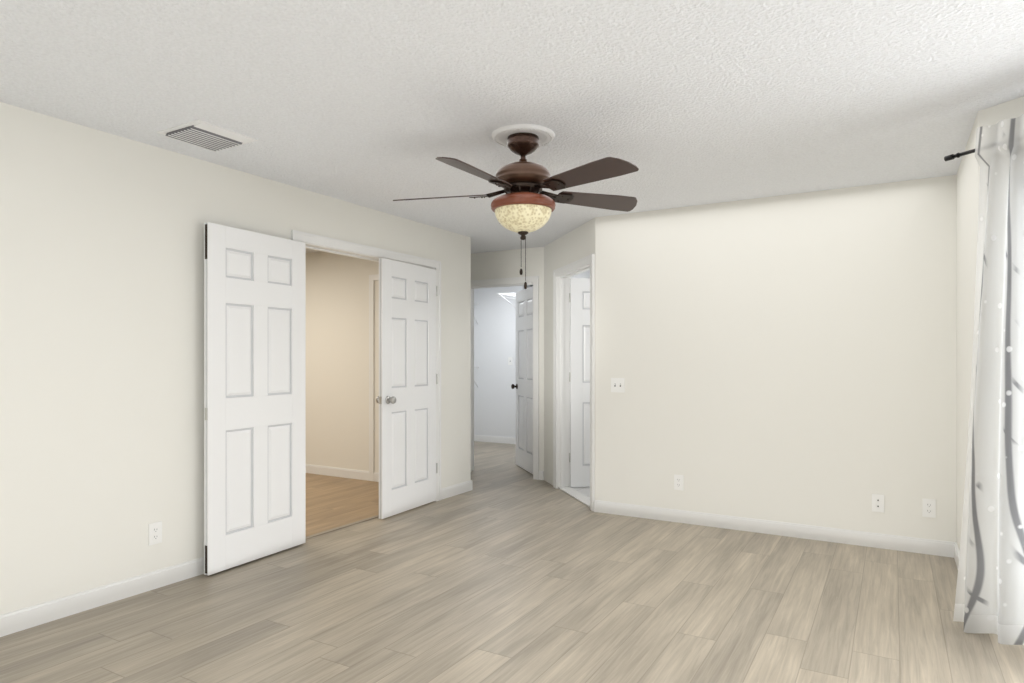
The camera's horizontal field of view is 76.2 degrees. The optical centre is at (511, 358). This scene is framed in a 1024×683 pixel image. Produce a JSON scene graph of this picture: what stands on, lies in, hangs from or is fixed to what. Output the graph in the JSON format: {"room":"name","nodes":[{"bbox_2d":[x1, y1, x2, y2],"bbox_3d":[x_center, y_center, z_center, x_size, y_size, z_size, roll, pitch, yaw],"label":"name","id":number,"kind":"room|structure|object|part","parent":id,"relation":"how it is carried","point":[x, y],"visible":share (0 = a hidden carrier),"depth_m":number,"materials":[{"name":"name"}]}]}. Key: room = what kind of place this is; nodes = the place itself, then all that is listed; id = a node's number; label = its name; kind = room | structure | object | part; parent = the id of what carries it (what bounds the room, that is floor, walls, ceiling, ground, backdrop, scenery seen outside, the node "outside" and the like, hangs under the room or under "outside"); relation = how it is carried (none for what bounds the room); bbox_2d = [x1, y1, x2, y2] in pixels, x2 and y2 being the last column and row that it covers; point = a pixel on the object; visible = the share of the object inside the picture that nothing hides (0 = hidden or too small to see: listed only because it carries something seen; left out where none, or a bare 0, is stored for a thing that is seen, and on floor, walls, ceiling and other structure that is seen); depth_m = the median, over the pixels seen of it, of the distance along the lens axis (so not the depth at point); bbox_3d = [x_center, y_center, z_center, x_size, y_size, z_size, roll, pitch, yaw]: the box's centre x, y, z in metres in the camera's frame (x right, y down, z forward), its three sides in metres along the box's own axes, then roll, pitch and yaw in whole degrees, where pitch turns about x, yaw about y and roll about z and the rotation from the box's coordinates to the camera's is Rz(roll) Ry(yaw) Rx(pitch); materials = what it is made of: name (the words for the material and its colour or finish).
{"room":"empty bedroom","nodes":[
{"label":"empty bedroom","id":0,"kind":"room"},
{"bbox_2d":[306,252,378,472],"bbox_3d":[-2.320,0.045,7.202,4.080,2.410,0.004,0,0,30],"label":"wall","id":1,"kind":"structure","parent":0,"point":[337,360],"depth_m":6.87,"materials":[{"name":"paint"}]},
{"bbox_2d":[306,464,378,481],"bbox_3d":[-2.312,1.202,7.191,4.046,0.095,0.017,0,0,30],"label":"baseboard","id":2,"kind":"structure","parent":1,"relation":"attached to","point":[313,469],"depth_m":6.89,"materials":[{"name":"white wood"}]},
{"bbox_2d":[306,473,378,535],"bbox_3d":[-3.417,1.248,5.269,4.138,0.003,4.450,0,0,30],"label":"hall floor","id":3,"kind":"structure","parent":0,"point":[332,502],"depth_m":5.71,"materials":[{"name":"laminate"}]},
{"bbox_2d":[0,441,1023,682],"bbox_3d":[-0.171,1.307,4.501,10.916,0.126,9.400,0,0,30],"label":"floor","id":4,"kind":"structure","parent":0,"point":[506,569],"depth_m":3.22,"materials":[{"name":"laminate"}]},
{"bbox_2d":[474,435,515,443],"bbox_3d":[0.267,1.202,9.449,2.780,0.095,0.013,0,0,30],"label":"baseboard","id":5,"kind":"structure","parent":4,"relation":"on","point":[481,438],"depth_m":9.75,"materials":[{"name":"white wood"}]},
{"bbox_2d":[558,487,589,506],"bbox_3d":[0.610,1.243,5.879,0.110,0.014,0.900,0,0,-14],"label":"threshold","id":6,"kind":"object","parent":4,"relation":"on","point":[580,497],"depth_m":5.91,"materials":[{"name":"white wood"}]},
{"bbox_2d":[570,487,589,497],"bbox_3d":[1.677,1.247,6.492,2.500,0.006,2.898,0,0,30],"label":"tile floor","id":7,"kind":"structure","parent":4,"relation":"on","point":[584,491],"depth_m":6.17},
{"bbox_2d":[0,96,1023,614],"bbox_3d":[0.756,0.045,2.025,6.456,2.410,5.900,0,0,30],"label":"wall","id":8,"kind":"structure","parent":0,"point":[800,358],"depth_m":4.21,"materials":[{"name":"beige paint"}]},
{"bbox_2d":[0,557,203,636],"bbox_3d":[-2.410,1.202,2.753,0.013,0.095,3.722,0,0,30],"label":"baseboard","id":9,"kind":"structure","parent":8,"relation":"attached to","point":[34,615],"depth_m":3.28,"materials":[{"name":"white wood"}]},
{"bbox_2d":[148,521,161,545],"bbox_3d":[-1.944,0.950,3.557,0.009,0.116,0.072,0,0,30],"label":"electrical outlet","id":10,"kind":"object","parent":8,"relation":"attached to","point":[155,533],"depth_m":3.55,"materials":[{"name":"white plastic"}]},
{"bbox_2d":[204,222,305,575],"bbox_3d":[-1.582,0.228,4.076,0.047,2.020,0.764,0,0,27],"label":"door leaf","id":11,"kind":"structure","parent":8,"relation":"in","point":[254,395],"depth_m":4.01,"materials":[{"name":"white paint"}]},
{"bbox_2d":[291,230,440,500],"bbox_3d":[-1.114,0.194,5.104,0.162,2.112,1.650,0,0,30],"label":"door frame","id":12,"kind":"structure","parent":8,"relation":"attached to","point":[313,242],"depth_m":5.74,"materials":[{"name":"white wood"}]},
{"bbox_2d":[376,258,437,518],"bbox_3d":[-0.847,0.228,5.389,0.173,2.020,0.763,0,0,27],"label":"door leaf","id":13,"kind":"structure","parent":8,"relation":"in","point":[406,401],"depth_m":5.33,"materials":[{"name":"white paint"}]},
{"bbox_2d":[441,480,471,499],"bbox_3d":[-0.519,1.202,5.989,0.013,0.095,0.482,0,0,30],"label":"baseboard","id":14,"kind":"structure","parent":8,"relation":"attached to","point":[460,488],"depth_m":5.99,"materials":[{"name":"white wood"}]},
{"bbox_2d":[611,378,624,392],"bbox_3d":[0.849,0.210,5.240,0.116,0.116,0.015,0,0,30],"label":"double light switch","id":15,"kind":"object","parent":8,"relation":"attached to","point":[617,384],"visible":1,"depth_m":5.24,"materials":[{"name":"white plastic"}]},
{"bbox_2d":[674,474,683,490],"bbox_3d":[1.277,0.945,4.994,0.072,0.116,0.009,0,0,30],"label":"electrical outlet","id":16,"kind":"object","parent":8,"relation":"attached to","point":[678,482],"visible":1,"depth_m":4.99,"materials":[{"name":"white plastic"}]},
{"bbox_2d":[872,494,883,512],"bbox_3d":[2.424,0.955,4.321,0.072,0.116,0.013,0,0,30],"label":"outlet","id":17,"kind":"object","parent":8,"relation":"attached to","point":[877,502],"visible":1,"depth_m":4.32,"materials":[{"name":"white plastic"}]},
{"bbox_2d":[922,498,935,517],"bbox_3d":[2.671,0.955,4.179,0.072,0.116,0.009,0,0,30],"label":"electrical outlet","id":18,"kind":"object","parent":8,"relation":"attached to","point":[928,507],"visible":1,"depth_m":4.17,"materials":[{"name":"white plastic"}]},
{"bbox_2d":[952,542,959,568],"bbox_3d":[2.468,1.202,3.537,0.033,0.095,1.283,0,0,30],"label":"baseboard","id":19,"kind":"structure","parent":8,"relation":"attached to","point":[955,551],"depth_m":4.01,"materials":[{"name":"white wood"}]},
{"bbox_2d":[944,113,1023,644],"bbox_3d":[2.564,0.102,1.934,0.161,2.273,2.535,0,0,-23],"label":"curtain","id":20,"kind":"object","parent":8,"relation":"attached to","point":[989,598],"visible":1,"depth_m":2.89,"materials":[{"name":"white fabric"}]},
{"bbox_3d":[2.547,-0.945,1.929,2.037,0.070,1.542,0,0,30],"label":"rod","id":21,"kind":"part","parent":20,"relation":"part of","materials":[{"name":"black metal"}]},
{"bbox_2d":[0,0,1023,253],"bbox_3d":[-0.171,-1.220,4.501,10.916,0.120,9.400,0,0,30],"label":"ceiling","id":22,"kind":"structure","parent":0,"point":[378,104],"depth_m":2.79,"materials":[{"name":"white paint"}]},
{"bbox_2d":[157,119,257,151],"bbox_3d":[-1.578,-1.149,3.389,0.340,0.022,0.340,0,0,30],"label":"ceiling vent","id":23,"kind":"object","parent":22,"relation":"in","point":[205,135],"visible":1,"depth_m":3.35,"materials":[{"name":"white metal"}]},
{"bbox_2d":[393,124,638,288],"bbox_3d":[0.040,-0.760,3.334,1.342,0.799,1.298,0,0,30],"label":"ceiling fan","id":24,"kind":"object","parent":22,"relation":"hanging from","point":[524,205],"visible":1,"depth_m":3.28,"materials":[{"name":"brown metal"}]},
{"bbox_3d":[0.058,-0.715,3.383,0.296,0.118,0.296,0,0,30],"label":"lamp shade","id":25,"kind":"part","parent":24,"relation":"part of","materials":[{"name":"beige glass"}]},
{"bbox_3d":[0.058,-0.965,3.383,0.286,0.141,0.286,0,0,30],"label":"motor","id":26,"kind":"part","parent":24,"relation":"part of","materials":[{"name":"brown metal"}]},
{"bbox_2d":[464,218,594,484],"bbox_3d":[-1.449,0.045,7.251,5.776,2.410,1.140,0,0,30],"label":"wall","id":27,"kind":"structure","parent":0,"point":[546,261],"depth_m":6.58,"materials":[{"name":"beige paint"}]},
{"bbox_2d":[471,278,510,470],"bbox_3d":[-0.103,0.194,7.055,0.965,2.112,0.162,0,0,30],"label":"door frame","id":28,"kind":"structure","parent":27,"relation":"attached to","point":[501,282],"depth_m":7.26,"materials":[{"name":"white wood"}]},
{"bbox_2d":[511,286,532,473],"bbox_3d":[0.163,0.228,7.293,0.173,2.020,0.831,0,0,-15],"label":"door leaf","id":29,"kind":"object","parent":27,"relation":"attached to","point":[524,379],"visible":0.75,"depth_m":7.31,"materials":[{"name":"white paint"}]},
{"bbox_2d":[511,254,594,510],"bbox_3d":[0.609,0.194,5.879,0.845,2.112,0.855,0,0,30],"label":"door frame","id":30,"kind":"structure","parent":27,"relation":"attached to","point":[563,275],"depth_m":6.31,"materials":[{"name":"white wood"}]},
{"bbox_2d":[569,278,589,486],"bbox_3d":[1.000,0.228,6.391,0.906,2.020,0.173,0,0,-10],"label":"door leaf","id":31,"kind":"structure","parent":27,"relation":"in","point":[579,377],"depth_m":6.31,"materials":[{"name":"white paint"}]},
{"bbox_2d":[474,270,589,437],"bbox_3d":[-0.285,0.045,8.505,3.020,2.410,2.440,0,0,30],"label":"wall","id":32,"kind":"structure","parent":0,"point":[495,372],"depth_m":9.76,"materials":[{"name":"paint"}]},
{"bbox_2d":[497,292,515,308],"bbox_3d":[0.367,-0.658,8.530,0.408,0.323,1.503,0,0,30],"label":"closet shelving","id":33,"kind":"object","parent":32,"relation":"attached to","point":[504,297],"depth_m":8.06,"materials":[{"name":"white metal"}]},
{"bbox_2d":[508,357,512,364],"bbox_3d":[-0.027,0.030,9.620,0.072,0.116,0.015,0,0,30],"label":"light switch","id":34,"kind":"object","parent":32,"relation":"attached to","point":[510,360],"visible":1,"depth_m":9.62,"materials":[{"name":"white plastic"}]}
]}

